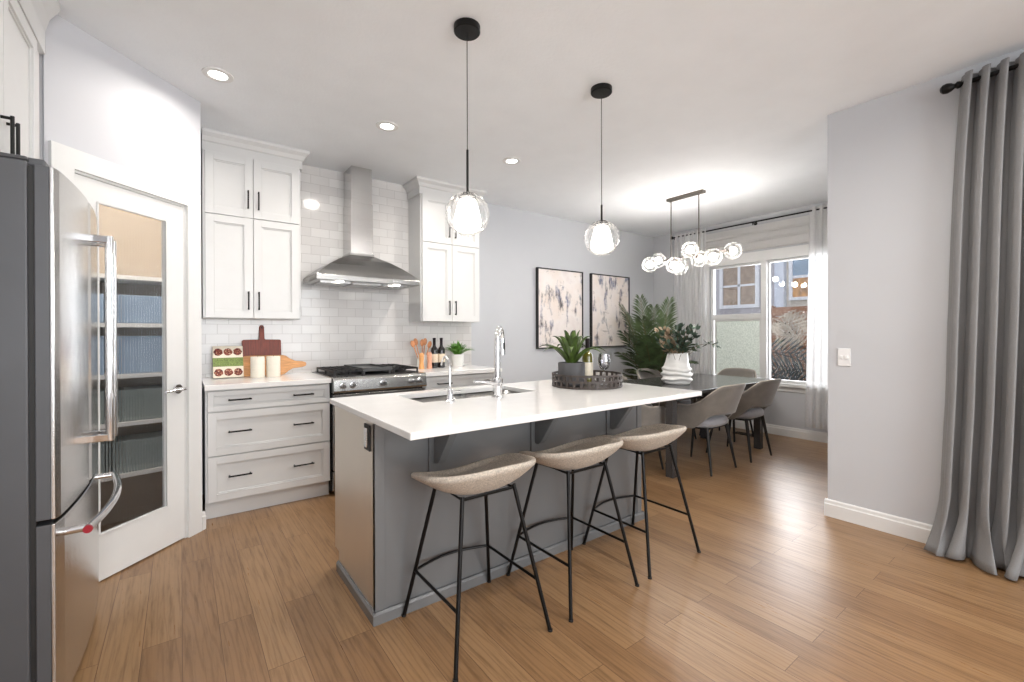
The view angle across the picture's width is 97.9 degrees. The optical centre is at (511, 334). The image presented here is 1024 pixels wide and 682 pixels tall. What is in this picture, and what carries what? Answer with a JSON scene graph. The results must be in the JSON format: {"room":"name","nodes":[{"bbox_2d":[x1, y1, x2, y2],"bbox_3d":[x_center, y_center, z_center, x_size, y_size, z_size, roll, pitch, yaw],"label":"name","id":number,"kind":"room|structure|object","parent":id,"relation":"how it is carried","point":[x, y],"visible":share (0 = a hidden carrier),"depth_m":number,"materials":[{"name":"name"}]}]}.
{"room":"kitchen","nodes":[
{"label":"kitchen","id":0,"kind":"room"},
{"bbox_2d":[39,53,42,159],"bbox_3d":[-2.402,-0.117,1.851,0.650,2.743,0.065,0,0,-37],"label":"wall","id":1,"kind":"structure","parent":0,"point":[40,55],"depth_m":2.01,"materials":[{"name":"paint"}]},
{"bbox_2d":[42,14,201,336],"bbox_3d":[-2.105,-0.119,2.451,0.100,2.743,0.850,0,0,8],"label":"wall","id":2,"kind":"structure","parent":0,"point":[97,101],"depth_m":2.33,"materials":[{"name":"paint"}]},
{"bbox_2d":[48,140,201,537],"bbox_3d":[-2.096,0.182,2.449,0.118,2.140,0.815,0,0,8],"label":"trim","id":3,"kind":"structure","parent":2,"relation":"attached to","point":[69,161],"depth_m":2.75,"materials":[{"name":"white wood"}]},
{"bbox_2d":[75,174,186,581],"bbox_3d":[-2.042,0.233,2.441,0.096,2.021,0.597,0,0,8],"label":"door","id":4,"kind":"structure","parent":2,"relation":"in","point":[147,452],"depth_m":2.49,"materials":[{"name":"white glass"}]},
{"bbox_2d":[202,511,205,530],"bbox_3d":[-1.982,1.193,2.865,0.016,0.115,0.027,0,0,8],"label":"baseboard","id":5,"kind":"structure","parent":2,"relation":"attached to","point":[203,512],"depth_m":2.87,"materials":[{"name":"white wood"}]},
{"bbox_2d":[202,164,653,493],"bbox_3d":[-0.660,-0.130,4.873,7.350,2.743,0.128,0,0,-37],"label":"wall","id":6,"kind":"structure","parent":0,"point":[337,326],"depth_m":4.55,"materials":[{"name":"grey paint"}]},
{"bbox_2d":[201,127,309,319],"bbox_3d":[-2.036,-0.810,3.560,0.724,1.367,0.337,0,0,-37],"label":"upper cabinet","id":7,"kind":"object","parent":6,"relation":"attached to","point":[251,261],"visible":0.99,"depth_m":3.42,"materials":[{"name":"white paint"}]},
{"bbox_2d":[303,165,419,289],"bbox_3d":[-1.337,-0.965,3.984,0.886,1.063,0.490,0,0,-37],"label":"range hood","id":8,"kind":"object","parent":6,"relation":"attached to","point":[358,267],"visible":1,"depth_m":3.96,"materials":[{"name":"metal"}]},
{"bbox_2d":[403,176,486,322],"bbox_3d":[-0.675,-0.816,4.570,0.794,1.367,0.337,0,0,-37],"label":"upper cabinet","id":9,"kind":"object","parent":6,"relation":"attached to","point":[444,259],"visible":0.92,"depth_m":4.42,"materials":[{"name":"white paint"}]},
{"bbox_2d":[536,267,582,348],"bbox_3d":[0.622,-0.331,5.728,0.790,1.009,0.040,0,0,-37],"label":"framed picture","id":10,"kind":"object","parent":6,"relation":"attached to","point":[559,293],"visible":0.91,"depth_m":5.69,"materials":[{"name":"paper"}]},
{"bbox_2d":[589,273,629,346],"bbox_3d":[1.389,-0.334,6.298,0.800,1.009,0.040,0,0,-37],"label":"framed picture","id":11,"kind":"object","parent":6,"relation":"attached to","point":[606,291],"visible":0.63,"depth_m":6.26,"materials":[{"name":"paper"}]},
{"bbox_2d":[58,0,1023,236],"bbox_3d":[1.828,-1.549,1.512,7.350,0.100,8.550,0,0,-37],"label":"ceiling","id":12,"kind":"structure","parent":0,"point":[731,100],"depth_m":2.61,"materials":[{"name":"white paint"}]},
{"bbox_2d":[202,66,233,82],"bbox_3d":[-1.686,-1.488,2.558,0.156,0.008,0.156,0,0,-37],"label":"recessed light","id":13,"kind":"object","parent":12,"relation":"in","point":[213,73],"visible":1,"depth_m":2.55,"materials":[{"name":"white plastic"}]},
{"bbox_2d":[376,121,397,131],"bbox_3d":[-0.895,-1.492,3.196,0.156,0.008,0.156,0,0,-37],"label":"recessed light","id":14,"kind":"object","parent":12,"relation":"in","point":[389,126],"visible":1,"depth_m":3.19,"materials":[{"name":"white plastic"}]},
{"bbox_2d":[453,17,481,232],"bbox_3d":[-0.217,-0.986,2.165,0.212,1.016,0.212,0,0,-37],"label":"pendant light","id":15,"kind":"object","parent":12,"relation":"hanging from","point":[467,219],"visible":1,"depth_m":2.13,"materials":[{"name":"white glass"}]},
{"bbox_2d":[503,157,520,164],"bbox_3d":[-0.003,-1.496,3.845,0.156,0.008,0.156,0,0,-37],"label":"recessed light","id":16,"kind":"object","parent":12,"relation":"in","point":[510,160],"visible":1,"depth_m":3.83,"materials":[{"name":"white plastic"}]},
{"bbox_2d":[590,83,612,252],"bbox_3d":[0.545,-0.990,2.716,0.212,1.016,0.212,0,0,-37],"label":"pendant light","id":17,"kind":"object","parent":12,"relation":"hanging from","point":[601,242],"visible":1,"depth_m":2.68,"materials":[{"name":"white glass"}]},
{"bbox_2d":[646,189,736,270],"bbox_3d":[1.888,-1.085,4.773,0.362,0.843,1.047,0,0,-37],"label":"chandelier","id":18,"kind":"object","parent":12,"relation":"hanging from","point":[713,255],"visible":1,"depth_m":4.74,"materials":[{"name":"white glass"}]},
{"bbox_2d":[646,261,655,267],"bbox_3d":[1.566,-0.795,5.060,0.185,0.172,0.172,0,0,-37],"label":"bulb","id":19,"kind":"object","parent":18,"relation":"attached to","point":[649,264],"depth_m":5.04,"materials":[{"name":"white glass"}]},
{"bbox_2d":[670,258,678,268],"bbox_3d":[1.752,-0.753,4.812,0.186,0.178,0.172,0,0,-37],"label":"bulb","id":20,"kind":"object","parent":18,"relation":"attached to","point":[673,265],"depth_m":4.79,"materials":[{"name":"white glass"}]},
{"bbox_2d":[675,259,683,270],"bbox_3d":[1.864,-0.753,4.958,0.182,0.178,0.172,0,0,-37],"label":"bulb","id":21,"kind":"object","parent":18,"relation":"attached to","point":[680,267],"depth_m":4.93,"materials":[{"name":"white glass"}]},
{"bbox_2d":[686,246,694,255],"bbox_3d":[1.862,-0.890,4.670,0.175,0.172,0.172,0,0,-37],"label":"bulb","id":22,"kind":"object","parent":18,"relation":"attached to","point":[689,249],"depth_m":4.65,"materials":[{"name":"white glass"}]},
{"bbox_2d":[694,254,702,261],"bbox_3d":[1.995,-0.810,4.756,0.172,0.172,0.172,0,0,-37],"label":"bulb","id":23,"kind":"object","parent":18,"relation":"attached to","point":[698,257],"depth_m":4.72,"materials":[{"name":"white glass"}]},
{"bbox_2d":[709,252,718,265],"bbox_3d":[2.015,-0.779,4.465,0.176,0.172,0.172,0,0,-37],"label":"bulb","id":24,"kind":"object","parent":18,"relation":"attached to","point":[713,255],"depth_m":4.45,"materials":[{"name":"white glass"}]},
{"bbox_2d":[725,247,736,254],"bbox_3d":[2.210,-0.840,4.467,0.172,0.172,0.172,0,0,-37],"label":"bulb","id":25,"kind":"object","parent":18,"relation":"attached to","point":[732,250],"depth_m":4.44,"materials":[{"name":"white glass"}]},
{"bbox_2d":[72,426,1023,681],"bbox_3d":[1.836,1.284,1.520,7.350,0.080,8.550,0,0,-37],"label":"floor","id":26,"kind":"structure","parent":0,"point":[778,588],"depth_m":2.05,"materials":[{"name":"brown wood"}]},
{"bbox_2d":[0,152,121,681],"bbox_3d":[-1.981,0.348,1.562,0.918,1.812,0.870,0,0,-37],"label":"refrigerator","id":27,"kind":"object","parent":26,"relation":"on","point":[50,435],"visible":1,"depth_m":1.41,"materials":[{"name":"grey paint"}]},
{"bbox_2d":[202,383,329,518],"bbox_3d":[-1.905,0.811,3.455,0.797,0.876,0.658,0,0,-37],"label":"base cabinet","id":28,"kind":"object","parent":26,"relation":"on","point":[262,447],"visible":1,"depth_m":3.20,"materials":[{"name":"white paint"}]},
{"bbox_2d":[202,372,330,390],"bbox_3d":[-1.906,0.353,3.452,0.804,0.036,0.666,0,0,-37],"label":"countertop","id":29,"kind":"structure","parent":28,"relation":"on","point":[209,384],"depth_m":3.27,"materials":[{"name":"white stone"}]},
{"bbox_2d":[212,346,243,378],"bbox_3d":[-2.211,0.211,3.475,0.200,0.245,0.106,0,0,-37],"label":"cookbook","id":30,"kind":"object","parent":29,"relation":"on","point":[227,360],"visible":1,"depth_m":3.46,"materials":[{"name":"paper"}]},
{"bbox_2d":[213,349,222,355],"bbox_3d":[-2.273,0.134,3.448,0.061,0.055,0.020,0,0,-37],"label":"food photo","id":31,"kind":"object","parent":30,"relation":"attached to","point":[216,352],"depth_m":3.45},
{"bbox_2d":[214,369,222,375],"bbox_3d":[-2.240,0.289,3.404,0.061,0.055,0.020,0,0,-37],"label":"food photo","id":32,"kind":"object","parent":30,"relation":"attached to","point":[217,372],"depth_m":3.40},
{"bbox_2d":[224,348,231,355],"bbox_3d":[-2.219,0.134,3.488,0.061,0.055,0.020,0,0,-37],"label":"food photo","id":33,"kind":"object","parent":30,"relation":"attached to","point":[227,351],"depth_m":3.49},
{"bbox_2d":[224,369,232,375],"bbox_3d":[-2.186,0.288,3.444,0.061,0.055,0.020,0,0,-37],"label":"food photo","id":34,"kind":"object","parent":30,"relation":"attached to","point":[227,372],"depth_m":3.44},
{"bbox_2d":[233,348,241,354],"bbox_3d":[-2.168,0.133,3.526,0.061,0.055,0.020,0,0,-37],"label":"food photo","id":35,"kind":"object","parent":30,"relation":"attached to","point":[236,351],"depth_m":3.53},
{"bbox_2d":[234,368,242,374],"bbox_3d":[-2.135,0.288,3.482,0.061,0.055,0.020,0,0,-37],"label":"food photo","id":36,"kind":"object","parent":30,"relation":"attached to","point":[237,371],"depth_m":3.48},
{"bbox_2d":[250,356,264,377],"bbox_3d":[-1.998,0.249,3.505,0.100,0.170,0.100,0,0,-37],"label":"pillar candle","id":37,"kind":"object","parent":29,"relation":"on","point":[257,363],"visible":1,"depth_m":3.46,"materials":[{"name":"beige wax"}]},
{"bbox_2d":[242,325,280,356],"bbox_3d":[-2.075,0.128,3.703,0.285,0.415,0.063,0,0,-37],"label":"board","id":38,"kind":"object","parent":29,"relation":"on","point":[262,346],"visible":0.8,"depth_m":3.70,"materials":[{"name":"wood"}]},
{"bbox_2d":[266,355,279,376],"bbox_3d":[-1.909,0.249,3.571,0.100,0.170,0.100,0,0,-37],"label":"pillar candle","id":39,"kind":"object","parent":29,"relation":"on","point":[272,362],"visible":1,"depth_m":3.53,"materials":[{"name":"beige wax"}]},
{"bbox_2d":[243,355,305,376],"bbox_3d":[-1.971,0.252,3.724,0.472,0.166,0.034,0,0,-37],"label":"paddle board","id":40,"kind":"object","parent":29,"relation":"on","point":[286,364],"visible":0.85,"depth_m":3.75,"materials":[{"name":"brown wood"}]},
{"bbox_2d":[312,364,426,491],"bbox_3d":[-1.240,0.744,3.886,0.772,0.944,0.754,0,0,-37],"label":"range","id":41,"kind":"object","parent":26,"relation":"on","point":[348,380],"visible":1,"depth_m":3.63,"materials":[{"name":"metal"}]},
{"bbox_2d":[312,371,424,381],"bbox_3d":[-1.261,0.344,3.912,0.772,0.033,0.686,0,0,-37],"label":"cooktop","id":42,"kind":"object","parent":41,"relation":"in","point":[370,376],"depth_m":3.67,"materials":[{"name":"metal"}]},
{"bbox_2d":[423,372,493,389],"bbox_3d":[-0.629,0.805,4.402,0.808,0.876,0.658,0,0,-37],"label":"base cabinet","id":43,"kind":"object","parent":26,"relation":"on","point":[463,380],"visible":0.16,"depth_m":4.12,"materials":[{"name":"white paint"}]},
{"bbox_2d":[406,365,501,376],"bbox_3d":[-0.625,0.347,4.403,0.827,0.036,0.666,0,0,-37],"label":"countertop","id":44,"kind":"structure","parent":43,"relation":"on","point":[466,369],"depth_m":4.22,"materials":[{"name":"white stone"}]},
{"bbox_2d":[419,353,423,368],"bbox_3d":[-0.874,0.252,4.308,0.054,0.155,0.054,0,0,-37],"label":"pepper mill","id":45,"kind":"object","parent":44,"relation":"on","point":[421,355],"visible":0.99,"depth_m":4.29,"materials":[{"name":"orange wood"}]},
{"bbox_2d":[417,355,426,367],"bbox_3d":[-0.893,0.264,4.443,0.108,0.130,0.108,0,0,-37],"label":"utensil crock","id":46,"kind":"object","parent":44,"relation":"on","point":[425,356],"visible":0.39,"depth_m":4.41,"materials":[{"name":"white ceramic"}]},
{"bbox_2d":[410,341,417,357],"bbox_3d":[-0.942,0.186,4.388,0.127,0.261,0.013,0,0,-44],"label":"wooden spoon","id":47,"kind":"object","parent":46,"relation":"in","point":[412,343],"visible":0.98,"depth_m":4.36,"materials":[{"name":"brown wood"}]},
{"bbox_2d":[414,338,418,354],"bbox_3d":[-0.937,0.174,4.431,0.083,0.281,0.015,0,0,-24],"label":"wooden spoon","id":48,"kind":"object","parent":46,"relation":"in","point":[415,339],"visible":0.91,"depth_m":4.42,"materials":[{"name":"brown wood"}]},
{"bbox_2d":[420,339,423,352],"bbox_3d":[-0.890,0.179,4.421,0.025,0.271,0.040,0,0,24],"label":"wooden spoon","id":49,"kind":"object","parent":46,"relation":"in","point":[422,340],"visible":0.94,"depth_m":4.42,"materials":[{"name":"brown wood"}]},
{"bbox_2d":[426,341,431,354],"bbox_3d":[-0.847,0.190,4.467,0.095,0.251,0.012,0,0,-32],"label":"wooden spoon","id":50,"kind":"object","parent":46,"relation":"in","point":[429,344],"visible":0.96,"depth_m":4.47,"materials":[{"name":"brown wood"}]},
{"bbox_2d":[427,352,431,368],"bbox_3d":[-0.804,0.246,4.354,0.054,0.165,0.054,0,0,-37],"label":"pepper mill","id":51,"kind":"object","parent":44,"relation":"on","point":[429,354],"visible":1,"depth_m":4.33,"materials":[{"name":"brown wood"}]},
{"bbox_2d":[431,338,437,367],"bbox_3d":[-0.772,0.179,4.434,0.073,0.300,0.073,0,0,-37],"label":"wine bottle","id":52,"kind":"object","parent":44,"relation":"on","point":[434,350],"visible":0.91,"depth_m":4.41,"materials":[{"name":"black glass"}]},
{"bbox_2d":[438,338,444,367],"bbox_3d":[-0.709,0.178,4.480,0.073,0.300,0.073,0,0,-37],"label":"wine bottle","id":53,"kind":"object","parent":44,"relation":"on","point":[441,350],"visible":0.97,"depth_m":4.45,"materials":[{"name":"black glass"}]},
{"bbox_2d":[445,341,472,366],"bbox_3d":[-0.559,0.190,4.601,0.366,0.276,0.402,0,0,-37],"label":"potted fern","id":54,"kind":"object","parent":44,"relation":"on","point":[457,358],"visible":0.98,"depth_m":4.54,"materials":[{"name":"green plant"}]},
{"bbox_2d":[451,354,463,366],"bbox_3d":[-0.561,0.264,4.591,0.136,0.128,0.136,0,0,-37],"label":"pot","id":55,"kind":"object","parent":54,"relation":"on","point":[457,360],"depth_m":4.54,"materials":[{"name":"white ceramic"}]},
{"bbox_2d":[401,453,552,681],"bbox_3d":[-0.161,0.884,1.930,0.528,0.729,0.485,0,0,-37],"label":"bar stool","id":56,"kind":"object","parent":26,"relation":"on","point":[489,474],"visible":1,"depth_m":1.86,"materials":[{"name":"black metal"}]},
{"bbox_2d":[335,390,644,626],"bbox_3d":[0.018,0.808,2.636,1.853,0.876,0.884,0,0,-37],"label":"kitchen island","id":57,"kind":"object","parent":26,"relation":"on","point":[381,510],"visible":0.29,"depth_m":2.21,"materials":[{"name":"grey paint"}]},
{"bbox_2d":[364,423,370,451],"bbox_3d":[-0.649,0.457,1.988,0.014,0.115,0.075,0,0,-37],"label":"electrical outlet","id":58,"kind":"object","parent":57,"relation":"attached to","point":[367,428],"visible":1,"depth_m":1.97,"materials":[{"name":"plastic"}]},
{"bbox_2d":[364,427,367,447],"bbox_3d":[-0.651,0.457,1.986,0.008,0.085,0.039,0,0,-37],"label":"receptacle","id":59,"kind":"object","parent":58,"relation":"attached to","point":[365,428],"depth_m":1.98,"materials":[{"name":"plastic"}]},
{"bbox_2d":[330,380,701,440],"bbox_3d":[0.075,0.355,2.546,1.863,0.028,1.062,0,0,-37],"label":"island countertop","id":60,"kind":"structure","parent":57,"relation":"on","point":[397,413],"depth_m":2.19,"materials":[{"name":"white stone"}]},
{"bbox_2d":[441,356,460,402],"bbox_3d":[-0.332,0.225,2.296,0.119,0.235,0.077,0,0,21],"label":"water faucet","id":61,"kind":"object","parent":60,"relation":"on","point":[450,391],"visible":1,"depth_m":2.28,"materials":[{"name":"silver metal"}]},
{"bbox_2d":[412,390,519,402],"bbox_3d":[-0.252,0.467,2.625,0.760,0.192,0.365,0,0,-37],"label":"sink","id":62,"kind":"object","parent":60,"relation":"in","point":[487,393],"visible":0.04,"depth_m":2.72,"materials":[{"name":"metal"}]},
{"bbox_2d":[474,325,504,397],"bbox_3d":[-0.087,0.144,2.472,0.109,0.396,0.329,0,0,24],"label":"kitchen faucet","id":63,"kind":"object","parent":60,"relation":"on","point":[499,340],"visible":1,"depth_m":2.42,"materials":[{"name":"silver metal"}]},
{"bbox_2d":[552,370,622,389],"bbox_3d":[0.496,0.295,2.965,0.462,0.086,0.462,0,0,-37],"label":"woven tray","id":64,"kind":"object","parent":60,"relation":"on","point":[594,385],"visible":0.91,"depth_m":2.79,"materials":[{"name":"wicker"}]},
{"bbox_2d":[538,330,604,386],"bbox_3d":[0.394,0.150,2.925,0.452,0.364,0.474,0,0,-37],"label":"agave","id":65,"kind":"object","parent":64,"relation":"on","point":[571,344],"visible":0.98,"depth_m":2.88,"materials":[{"name":"green plant"}]},
{"bbox_2d":[558,361,584,386],"bbox_3d":[0.391,0.256,2.931,0.176,0.152,0.176,0,0,-37],"label":"pot","id":66,"kind":"object","parent":65,"relation":"on","point":[575,368],"depth_m":2.86,"materials":[{"name":"grey ceramic"}]},
{"bbox_2d":[582,338,592,381],"bbox_3d":[0.514,0.176,3.041,0.075,0.310,0.075,0,0,-37],"label":"wine bottle","id":67,"kind":"object","parent":64,"relation":"on","point":[587,357],"visible":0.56,"depth_m":3.01,"materials":[{"name":"green glass"}]},
{"bbox_2d":[598,353,609,384],"bbox_3d":[0.613,0.228,2.971,0.080,0.206,0.080,0,0,-37],"label":"wine glass","id":68,"kind":"object","parent":64,"relation":"on","point":[599,356],"visible":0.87,"depth_m":2.96,"materials":[{"name":"clear glass"}]},
{"bbox_2d":[598,353,609,369],"bbox_3d":[0.613,0.181,2.971,0.080,0.111,0.080,0,0,-37],"label":"bowl","id":69,"kind":"object","parent":68,"relation":"on","point":[599,357],"depth_m":2.95,"materials":[{"name":"glass"}]},
{"bbox_2d":[506,437,638,622],"bbox_3d":[0.300,0.882,2.263,0.528,0.729,0.485,0,0,-37],"label":"bar stool","id":70,"kind":"object","parent":26,"relation":"on","point":[586,452],"visible":0.91,"depth_m":2.16,"materials":[{"name":"black metal"}]},
{"bbox_2d":[595,372,659,406],"bbox_3d":[1.241,0.833,4.960,0.570,0.810,0.619,0,0,-37],"label":"dining chair","id":71,"kind":"object","parent":26,"relation":"on","point":[597,373],"visible":0.09,"depth_m":5.11,"materials":[{"name":"grey fabric"}]},
{"bbox_2d":[582,424,700,579],"bbox_3d":[0.748,0.879,2.600,0.528,0.729,0.485,0,0,-37],"label":"bar stool","id":72,"kind":"object","parent":26,"relation":"on","point":[650,437],"visible":0.84,"depth_m":2.53,"materials":[{"name":"beige fabric"}]},
{"bbox_2d":[641,404,665,469],"bbox_3d":[1.020,0.836,4.096,0.619,0.810,0.570,0,0,-37],"label":"dining chair","id":73,"kind":"object","parent":26,"relation":"on","point":[652,415],"visible":0.13,"depth_m":3.91,"materials":[{"name":"grey fabric"}]},
{"bbox_2d":[613,294,698,379],"bbox_3d":[1.797,0.353,5.885,1.111,1.759,1.117,0,0,-37],"label":"potted palm","id":74,"kind":"object","parent":26,"relation":"on","point":[649,356],"visible":0.46,"depth_m":5.78,"materials":[{"name":"green plant"}]},
{"bbox_2d":[636,368,696,438],"bbox_3d":[1.827,0.830,5.396,0.570,0.810,0.619,0,0,-37],"label":"dining chair","id":75,"kind":"object","parent":26,"relation":"on","point":[641,375],"visible":0.3,"depth_m":5.54,"materials":[{"name":"grey fabric"}]},
{"bbox_2d":[622,373,771,478],"bbox_3d":[1.847,0.858,4.622,1.790,0.755,0.940,0,0,-37],"label":"dining table","id":76,"kind":"object","parent":26,"relation":"on","point":[706,383],"visible":0.42,"depth_m":4.41,"materials":[{"name":"black wood"}]},
{"bbox_2d":[660,353,692,384],"bbox_3d":[1.629,0.332,4.400,0.303,0.303,0.302,0,0,41],"label":"ceramic vase","id":77,"kind":"object","parent":76,"relation":"on","point":[675,371],"visible":0.98,"depth_m":4.30,"materials":[{"name":"white ceramic"}]},
{"bbox_2d":[654,323,721,358],"bbox_3d":[1.688,0.119,4.345,0.583,0.486,0.536,0,0,35],"label":"eucalyptus stems","id":78,"kind":"object","parent":77,"relation":"in","point":[673,345],"visible":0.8,"depth_m":4.33,"materials":[{"name":"green plant"}]},
{"bbox_2d":[665,383,745,476],"bbox_3d":[1.821,0.834,4.151,0.570,0.810,0.619,0,0,-37],"label":"dining chair","id":79,"kind":"object","parent":26,"relation":"on","point":[713,411],"visible":0.84,"depth_m":3.95,"materials":[{"name":"grey fabric"}]},
{"bbox_2d":[697,368,756,441],"bbox_3d":[2.663,0.828,5.465,0.619,0.810,0.570,0,0,-37],"label":"dining chair","id":80,"kind":"object","parent":26,"relation":"on","point":[741,372],"visible":0.23,"depth_m":5.58,"materials":[{"name":"grey fabric"}]},
{"bbox_2d":[706,378,780,462],"bbox_3d":[2.386,0.831,4.558,0.570,0.810,0.619,0,0,-37],"label":"dining chair","id":81,"kind":"object","parent":26,"relation":"on","point":[753,402],"visible":0.66,"depth_m":4.33,"materials":[{"name":"grey fabric"}]},
{"bbox_2d":[654,201,827,432],"bbox_3d":[3.159,-0.142,5.718,0.190,2.743,3.084,0,0,-37],"label":"wall","id":82,"kind":"structure","parent":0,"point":[787,409],"depth_m":5.61,"materials":[{"name":"paint"}]},
{"bbox_2d":[711,262,760,377],"bbox_3d":[3.008,-0.176,5.950,0.065,1.530,0.710,0,0,-37],"label":"window","id":83,"kind":"structure","parent":82,"relation":"attached to","point":[738,336],"depth_m":5.98,"materials":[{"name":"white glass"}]},
{"bbox_2d":[670,207,826,239],"bbox_3d":[3.137,-1.420,5.575,0.103,0.059,2.583,0,0,-37],"label":"curtain rod","id":84,"kind":"object","parent":82,"relation":"attached to","point":[753,222],"visible":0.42,"depth_m":5.63,"materials":[{"name":"black metal"}]},
{"bbox_2d":[674,228,707,400],"bbox_3d":[2.530,-0.181,6.343,0.072,2.560,0.554,0,0,-37],"label":"sheer curtain","id":85,"kind":"object","parent":84,"relation":"hanging from","point":[690,294],"visible":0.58,"depth_m":6.29,"materials":[{"name":"white fabric"}]},
{"bbox_2d":[805,204,827,430],"bbox_3d":[3.611,-0.195,4.886,0.059,2.530,0.718,0,0,-37],"label":"sheer curtain","id":86,"kind":"object","parent":84,"relation":"hanging from","point":[816,407],"visible":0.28,"depth_m":5.06,"materials":[{"name":"white fabric"}]},
{"bbox_2d":[706,215,808,256],"bbox_3d":[3.192,-1.233,5.532,0.032,0.315,1.680,0,0,-37],"label":"roman shade","id":87,"kind":"object","parent":82,"relation":"attached to","point":[792,231],"visible":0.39,"depth_m":5.60,"materials":[{"name":"white fabric"}]},
{"bbox_2d":[727,419,827,442],"bbox_3d":[3.120,1.172,5.689,0.016,0.115,3.084,0,0,-37],"label":"baseboard","id":88,"kind":"structure","parent":82,"relation":"attached to","point":[805,434],"depth_m":5.36,"materials":[{"name":"white wood"}]},
{"bbox_2d":[768,256,808,384],"bbox_3d":[3.490,-0.176,5.305,0.060,1.538,0.860,0,0,-37],"label":"window","id":89,"kind":"structure","parent":82,"relation":"attached to","point":[802,257],"depth_m":5.61,"materials":[{"name":"white plastic"}]},
{"bbox_2d":[824,49,1023,543],"bbox_3d":[4.676,-0.136,1.623,2.356,2.743,5.332,0,0,-37],"label":"wall","id":90,"kind":"structure","parent":0,"point":[891,157],"depth_m":2.79,"materials":[{"name":"paint"}]},
{"bbox_2d":[838,348,850,365],"bbox_3d":[2.215,0.150,2.977,0.016,0.118,0.072,0,0,-37],"label":"light switch","id":91,"kind":"object","parent":90,"relation":"attached to","point":[844,354],"visible":1,"depth_m":2.98,"materials":[{"name":"white plastic"}]},
{"bbox_2d":[940,63,1018,93],"bbox_3d":[3.319,-1.388,1.397,0.112,0.056,2.889,0,0,-37],"label":"curtain rod","id":92,"kind":"object","parent":90,"relation":"attached to","point":[946,88],"visible":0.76,"depth_m":2.47,"materials":[{"name":"black metal"}]},
{"bbox_2d":[924,52,1023,580],"bbox_3d":[2.715,-0.098,2.101,0.246,2.665,1.155,0,0,-37],"label":"curtain","id":93,"kind":"object","parent":92,"relation":"hanging from","point":[979,517],"visible":1,"depth_m":2.39,"materials":[{"name":"grey fabric"}]},
{"bbox_3d":[-0.593,-0.114,-1.231,0.120,2.743,7.030,0,0,-37],"label":"wall","id":94,"kind":"structure","parent":0,"visible":0},
{"bbox_2d":[0,0,60,158],"bbox_3d":[-1.977,-1.028,1.334,0.718,0.916,1.180,0,0,-37],"label":"upper cabinet","id":95,"kind":"object","parent":94,"relation":"attached to","point":[23,23],"visible":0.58,"depth_m":1.72,"materials":[{"name":"white paint"}]},
{"label":"outside","id":96,"kind":"structure","parent":0,"visible":0},
{"bbox_3d":[7.073,1.760,8.988,9.940,0.100,12.000,0,0,-37],"label":"ground","id":97,"kind":"structure","parent":96,"visible":0},
{"bbox_2d":[716,258,808,377],"bbox_3d":[4.880,-1.035,9.039,0.380,5.500,8.300,0,0,-37],"label":"house","id":98,"kind":"structure","parent":97,"relation":"on","point":[738,289],"depth_m":8.82,"materials":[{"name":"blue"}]},
{"bbox_2d":[760,337,806,380],"bbox_3d":[4.438,0.875,7.267,0.100,1.698,0.952,0,0,-37],"label":"palm","id":99,"kind":"object","parent":97,"relation":"on","point":[794,371],"visible":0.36,"depth_m":7.25,"materials":[{"name":"grey plant"}]},
{"bbox_2d":[771,310,806,380],"bbox_3d":[4.537,0.649,7.281,0.124,2.147,0.796,0,0,-37],"label":"palm","id":100,"kind":"object","parent":97,"relation":"on","point":[776,328],"visible":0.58,"depth_m":7.28,"materials":[{"name":"beige plant"}]},
{"bbox_2d":[771,306,807,379],"bbox_3d":[5.202,0.610,6.845,0.110,2.220,2.390,0,0,-37],"label":"wooden fence","id":101,"kind":"object","parent":97,"relation":"on","point":[776,312],"visible":0.02,"depth_m":7.51,"materials":[{"name":"brown wood"}]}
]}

